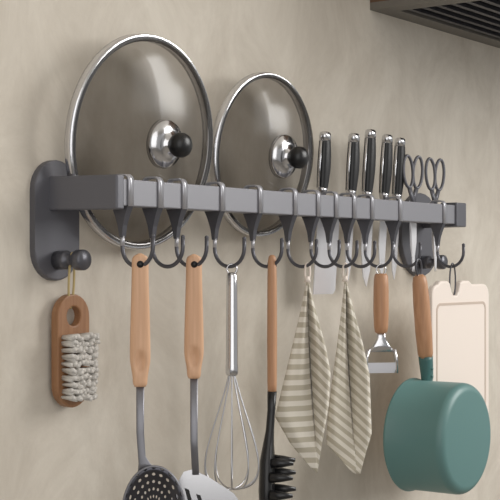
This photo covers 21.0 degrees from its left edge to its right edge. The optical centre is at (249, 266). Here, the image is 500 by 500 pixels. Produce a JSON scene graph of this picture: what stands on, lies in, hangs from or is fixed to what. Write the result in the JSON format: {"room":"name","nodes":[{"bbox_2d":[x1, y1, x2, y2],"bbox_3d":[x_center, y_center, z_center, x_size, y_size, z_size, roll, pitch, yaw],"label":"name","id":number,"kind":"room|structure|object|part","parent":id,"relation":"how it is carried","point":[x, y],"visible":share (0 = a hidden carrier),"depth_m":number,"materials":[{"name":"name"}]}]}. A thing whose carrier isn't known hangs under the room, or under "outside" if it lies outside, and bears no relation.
{"room":"kitchen","nodes":[
{"label":"kitchen","id":0,"kind":"room"},
{"bbox_2d":[0,0,499,499],"bbox_3d":[0.021,-0.088,2.095,0.120,2.600,6.000,0,0,36],"label":"wall","id":1,"kind":"structure","parent":0,"point":[353,67],"depth_m":1.90,"materials":[{"name":"paint"}]},
{"bbox_2d":[30,160,465,280],"bbox_3d":[0.075,-0.056,1.984,0.099,0.146,1.008,0,0,36],"label":"utensil rail","id":2,"kind":"object","parent":1,"relation":"attached to","point":[57,198],"visible":0.84,"depth_m":1.65,"materials":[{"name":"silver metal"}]},
{"bbox_3d":[-0.236,-0.056,1.635,0.009,0.146,0.076,0,0,36],"label":"wall plate","id":3,"kind":"part","parent":2,"relation":"part of","materials":[{"name":"grey metal"}]},
{"bbox_2d":[51,252,99,406],"bbox_3d":[-0.210,0.076,1.638,0.034,0.189,0.056,0,0,36],"label":"brush","id":4,"kind":"object","parent":2,"relation":"hanging from","point":[74,348],"visible":0.99,"depth_m":1.62,"materials":[{"name":"brown wood"}]},
{"bbox_3d":[-0.195,-0.088,1.608,0.092,0.041,0.034,0,0,36],"label":"bracket arm","id":5,"kind":"part","parent":2,"relation":"part of","materials":[{"name":"grey metal"}]},
{"bbox_2d":[113,174,154,266],"bbox_3d":[-0.138,-0.054,1.605,0.065,0.113,0.010,0,0,36],"label":"hook","id":6,"kind":"object","parent":2,"relation":"hanging from","point":[122,216],"visible":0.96,"depth_m":1.61,"materials":[{"name":"silver metal"}]},
{"bbox_2d":[123,253,184,499],"bbox_3d":[-0.114,0.167,1.602,0.077,0.366,0.017,0,0,-5],"label":"skimmer","id":7,"kind":"object","parent":6,"relation":"hanging from","point":[140,350],"visible":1,"depth_m":1.60,"materials":[{"name":"brown wood"}]},
{"bbox_3d":[-0.130,0.063,1.599,0.024,0.158,0.012,0,0,-5],"label":"wooden handle","id":8,"kind":"part","parent":7,"relation":"part of","materials":[{"name":"brown wood"}]},
{"bbox_2d":[125,467,182,499],"bbox_3d":[-0.114,0.292,1.603,0.074,0.112,0.015,0,0,-5],"label":"bowl","id":9,"kind":"object","parent":7,"relation":"on","point":[142,471],"depth_m":1.60,"materials":[{"name":"grey metal"}]},
{"bbox_2d":[64,33,212,249],"bbox_3d":[-0.115,-0.158,1.701,0.096,0.273,0.274,0,0,37],"label":"lid","id":10,"kind":"object","parent":2,"relation":"on","point":[165,143],"visible":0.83,"depth_m":1.68,"materials":[{"name":"silver metal"}]},
{"bbox_3d":[-0.102,-0.154,1.692,0.020,0.062,0.062,7,4,36],"label":"knob","id":11,"kind":"part","parent":10,"relation":"part of","materials":[{"name":"silver metal"}]},
{"bbox_2d":[142,176,184,268],"bbox_3d":[-0.105,-0.054,1.650,0.065,0.113,0.010,0,0,36],"label":"hook","id":12,"kind":"object","parent":2,"relation":"hanging from","point":[152,215],"visible":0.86,"depth_m":1.65,"materials":[{"name":"silver metal"}]},
{"bbox_2d":[165,178,208,266],"bbox_3d":[-0.078,-0.054,1.687,0.065,0.113,0.010,0,0,36],"label":"hook","id":13,"kind":"object","parent":2,"relation":"hanging from","point":[176,216],"visible":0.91,"depth_m":1.69,"materials":[{"name":"silver metal"}]},
{"bbox_2d":[171,254,237,499],"bbox_3d":[-0.056,0.180,1.683,0.088,0.393,0.013,0,0,-5],"label":"slotted turner","id":14,"kind":"object","parent":13,"relation":"hanging from","point":[195,485],"visible":1,"depth_m":1.68,"materials":[{"name":"brown wood"}]},
{"bbox_3d":[-0.070,0.061,1.681,0.024,0.155,0.012,0,0,-5],"label":"wooden handle","id":15,"kind":"part","parent":14,"relation":"part of","materials":[{"name":"brown wood"}]},
{"bbox_3d":[-0.056,0.314,1.683,0.088,0.125,0.002,0,0,-5],"label":"slotted blade","id":16,"kind":"part","parent":14,"relation":"part of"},
{"bbox_2d":[204,182,245,268],"bbox_3d":[-0.031,-0.054,1.750,0.065,0.113,0.010,0,0,36],"label":"hook","id":17,"kind":"object","parent":2,"relation":"hanging from","point":[214,218],"visible":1,"depth_m":1.75,"materials":[{"name":"silver metal"}]},
{"bbox_2d":[204,263,258,489],"bbox_3d":[-0.024,0.141,1.745,0.071,0.293,0.075,0,0,0],"label":"whisk","id":18,"kind":"object","parent":17,"relation":"hanging from","point":[231,369],"visible":0.94,"depth_m":1.74,"materials":[{"name":"silver metal"}]},
{"bbox_3d":[-0.024,0.074,1.745,0.016,0.134,0.016,0,0,0],"label":"steel handle","id":19,"kind":"part","parent":18,"relation":"part of","materials":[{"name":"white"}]},
{"bbox_2d":[210,72,311,236],"bbox_3d":[0.040,-0.160,1.912,0.094,0.234,0.234,0,0,37],"label":"lid","id":20,"kind":"object","parent":2,"relation":"on","point":[285,156],"visible":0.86,"depth_m":1.89,"materials":[{"name":"silver metal"}]},
{"bbox_3d":[0.052,-0.155,1.903,0.020,0.062,0.062,7,4,36],"label":"knob","id":21,"kind":"part","parent":20,"relation":"part of","materials":[{"name":"silver metal"}]},
{"bbox_2d":[243,185,283,268],"bbox_3d":[0.018,-0.054,1.819,0.065,0.113,0.010,0,0,36],"label":"hook","id":22,"kind":"object","parent":2,"relation":"hanging from","point":[252,219],"visible":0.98,"depth_m":1.82,"materials":[{"name":"silver metal"}]},
{"bbox_2d":[258,255,295,499],"bbox_3d":[0.036,0.169,1.810,0.048,0.371,0.069,0,0,6],"label":"server","id":23,"kind":"object","parent":22,"relation":"hanging from","point":[271,470],"visible":1,"depth_m":1.80,"materials":[{"name":"brown wood"}]},
{"bbox_3d":[0.030,0.076,1.810,0.014,0.185,0.016,0,0,6],"label":"wooden handle","id":24,"kind":"part","parent":23,"relation":"part of","materials":[{"name":"brown wood"}]},
{"bbox_2d":[278,188,317,267],"bbox_3d":[0.068,-0.054,1.886,0.065,0.113,0.010,0,0,36],"label":"hook","id":25,"kind":"object","parent":2,"relation":"hanging from","point":[287,221],"visible":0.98,"depth_m":1.89,"materials":[{"name":"silver metal"}]},
{"bbox_2d":[275,262,330,472],"bbox_3d":[0.072,0.140,1.881,0.078,0.294,0.033,0,0,-5],"label":"striped kitchen towel","id":26,"kind":"object","parent":25,"relation":"hanging from","point":[303,404],"visible":1,"depth_m":1.87,"materials":[{"name":"fabric"}]},
{"bbox_2d":[302,190,340,267],"bbox_3d":[0.102,-0.054,1.933,0.065,0.113,0.010,0,0,36],"label":"hook","id":27,"kind":"object","parent":2,"relation":"hanging from","point":[310,223],"visible":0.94,"depth_m":1.94,"materials":[{"name":"silver metal"}]},
{"bbox_2d":[313,131,338,293],"bbox_3d":[0.121,-0.081,2.046,0.025,0.245,0.064,0,0,36],"label":"kitchen knife","id":28,"kind":"object","parent":2,"relation":"hanging from","point":[324,280],"visible":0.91,"depth_m":2.03,"materials":[{"name":"silver metal"}]},
{"bbox_3d":[0.111,-0.154,2.030,0.017,0.070,0.023,5,3,36],"label":"black handle","id":29,"kind":"part","parent":28,"relation":"part of","materials":[{"name":"black plastic"}]},
{"bbox_3d":[0.117,-0.032,2.051,0.002,0.147,0.060,5,3,36],"label":"steel blade","id":30,"kind":"part","parent":28,"relation":"part of","materials":[{"name":"silver metal"}]},
{"bbox_2d":[320,191,358,267],"bbox_3d":[0.131,-0.054,1.972,0.065,0.113,0.010,0,0,36],"label":"hook","id":31,"kind":"object","parent":2,"relation":"hanging from","point":[329,224],"visible":0.96,"depth_m":1.98,"materials":[{"name":"silver metal"}]},
{"bbox_2d":[345,133,359,280],"bbox_3d":[0.158,-0.093,2.095,0.023,0.229,0.025,0,0,30],"label":"kitchen knife","id":32,"kind":"object","parent":2,"relation":"hanging from","point":[353,152],"visible":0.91,"depth_m":2.09,"materials":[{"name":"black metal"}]},
{"bbox_3d":[0.154,-0.042,2.100,0.002,0.127,0.020,5,3,36],"label":"steel blade","id":33,"kind":"part","parent":32,"relation":"part of","materials":[{"name":"silver metal"}]},
{"bbox_3d":[0.160,-0.156,2.095,0.017,0.074,0.023,5,3,36],"label":"black handle","id":34,"kind":"part","parent":32,"relation":"part of","materials":[{"name":"black plastic"}]},
{"bbox_2d":[338,193,376,267],"bbox_3d":[0.160,-0.054,2.012,0.065,0.113,0.010,0,0,36],"label":"hook","id":35,"kind":"object","parent":2,"relation":"hanging from","point":[346,224],"visible":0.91,"depth_m":2.02,"materials":[{"name":"silver metal"}]},
{"bbox_2d":[361,129,375,286],"bbox_3d":[0.190,-0.093,2.138,0.024,0.249,0.035,0,0,31],"label":"kitchen knife","id":36,"kind":"object","parent":2,"relation":"hanging from","point":[369,155],"visible":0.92,"depth_m":2.13,"materials":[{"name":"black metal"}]},
{"bbox_3d":[0.185,-0.037,2.143,0.002,0.137,0.030,5,3,36],"label":"steel blade","id":37,"kind":"part","parent":36,"relation":"part of","materials":[{"name":"silver metal"}]},
{"bbox_3d":[0.188,-0.161,2.134,0.017,0.084,0.023,5,3,36],"label":"black handle","id":38,"kind":"part","parent":36,"relation":"part of","materials":[{"name":"black plastic"}]},
{"bbox_2d":[357,194,393,267],"bbox_3d":[0.191,-0.054,2.054,0.065,0.113,0.010,0,0,36],"label":"hook","id":39,"kind":"object","parent":2,"relation":"hanging from","point":[364,225],"visible":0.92,"depth_m":2.06,"materials":[{"name":"silver metal"}]},
{"bbox_2d":[365,264,397,372],"bbox_3d":[0.199,0.078,2.048,0.050,0.166,0.024,0,0,-11],"label":"vegetable peeler","id":40,"kind":"object","parent":39,"relation":"hanging from","point":[381,286],"visible":0.99,"depth_m":2.04,"materials":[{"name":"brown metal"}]},
{"bbox_3d":[0.199,0.055,2.048,0.024,0.091,0.024,0,0,-11],"label":"wooden handle","id":41,"kind":"part","parent":40,"relation":"part of","materials":[{"name":"brown wood"}]},
{"bbox_3d":[0.199,0.153,2.046,0.045,0.016,0.006,0,0,-11],"label":"swivel blade","id":42,"kind":"part","parent":40,"relation":"part of","materials":[{"name":"silver metal"}]},
{"bbox_2d":[378,134,392,272],"bbox_3d":[0.218,-0.099,2.176,0.024,0.230,0.026,0,0,36],"label":"kitchen knife","id":43,"kind":"object","parent":2,"relation":"hanging from","point":[386,159],"visible":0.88,"depth_m":2.17,"materials":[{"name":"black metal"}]},
{"bbox_3d":[0.214,-0.045,2.182,0.002,0.122,0.022,5,3,36],"label":"steel blade","id":44,"kind":"part","parent":43,"relation":"part of","materials":[{"name":"silver metal"}]},
{"bbox_3d":[0.219,-0.159,2.176,0.017,0.080,0.023,5,3,36],"label":"black handle","id":45,"kind":"part","parent":43,"relation":"part of","materials":[{"name":"black plastic"}]},
{"bbox_2d":[391,138,405,279],"bbox_3d":[0.242,-0.095,2.209,0.023,0.233,0.025,0,0,30],"label":"kitchen knife","id":46,"kind":"object","parent":2,"relation":"hanging from","point":[399,148],"visible":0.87,"depth_m":2.20,"materials":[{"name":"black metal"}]},
{"bbox_3d":[0.237,-0.042,2.215,0.002,0.127,0.020,5,3,36],"label":"steel blade","id":47,"kind":"part","parent":46,"relation":"part of","materials":[{"name":"silver metal"}]},
{"bbox_3d":[0.244,-0.158,2.209,0.017,0.078,0.023,5,3,36],"label":"black handle","id":48,"kind":"part","parent":46,"relation":"part of","materials":[{"name":"black plastic"}]},
{"bbox_2d":[385,196,421,267],"bbox_3d":[0.241,-0.054,2.123,0.065,0.113,0.010,0,0,36],"label":"hook","id":49,"kind":"object","parent":2,"relation":"hanging from","point":[393,226],"visible":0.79,"depth_m":2.13,"materials":[{"name":"silver metal"}]},
{"bbox_2d":[383,258,490,494],"bbox_3d":[0.292,0.168,2.083,0.100,0.364,0.177,0,0,36],"label":"saucepan","id":50,"kind":"object","parent":49,"relation":"hanging from","point":[437,434],"visible":1,"depth_m":2.04,"materials":[{"name":"teal metal"}]},
{"bbox_3d":[0.269,0.077,2.106,0.026,0.132,0.041,0,0,36],"label":"wooden handle","id":51,"kind":"part","parent":50,"relation":"part of","materials":[{"name":"brown wood"}]},
{"bbox_2d":[403,154,423,271],"bbox_3d":[0.268,-0.089,2.223,0.008,0.193,0.056,0,0,44],"label":"scissors","id":52,"kind":"object","parent":2,"relation":"hanging from","point":[412,194],"visible":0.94,"depth_m":2.22,"materials":[{"name":"grey metal"}]},
{"bbox_3d":[0.296,-0.056,2.361,0.009,0.146,0.138,0,0,36],"label":"wall plate","id":53,"kind":"part","parent":2,"relation":"part of","materials":[{"name":"grey metal"}]},
{"bbox_2d":[424,157,445,270],"bbox_3d":[0.313,-0.089,2.283,0.008,0.193,0.056,0,0,44],"label":"scissors","id":54,"kind":"object","parent":2,"relation":"hanging from","point":[434,196],"visible":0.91,"depth_m":2.28,"materials":[{"name":"grey metal"}]},
{"bbox_3d":[0.327,-0.088,2.321,0.092,0.041,0.052,0,0,36],"label":"bracket arm","id":55,"kind":"part","parent":2,"relation":"part of","materials":[{"name":"grey metal"}]},
{"bbox_2d":[430,200,464,267],"bbox_3d":[0.327,-0.054,2.240,0.065,0.113,0.010,0,0,36],"label":"hook","id":56,"kind":"object","parent":2,"relation":"hanging from","point":[437,229],"visible":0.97,"depth_m":2.25,"materials":[{"name":"silver metal"}]},
{"bbox_2d":[428,263,488,412],"bbox_3d":[0.349,0.161,2.252,0.012,0.336,0.205,0,0,36],"label":"cutting board","id":57,"kind":"object","parent":56,"relation":"hanging from","point":[459,319],"visible":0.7,"depth_m":2.25,"materials":[{"name":"beige plastic"}]},
{"bbox_2d":[370,0,499,47],"bbox_3d":[0.696,-0.601,2.491,0.500,0.350,1.000,0,0,36],"label":"range hood","id":58,"kind":"object","parent":1,"relation":"attached to","point":[475,20],"visible":1,"depth_m":2.30,"materials":[{"name":"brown metal"}]},
{"bbox_2d":[326,262,371,473],"bbox_3d":[0.143,0.147,1.971,0.067,0.309,0.033,0,0,-5],"label":"striped kitchen towel","id":59,"kind":"object","parent":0,"point":[349,427],"visible":1,"depth_m":1.96,"materials":[{"name":"fabric"}]}
]}

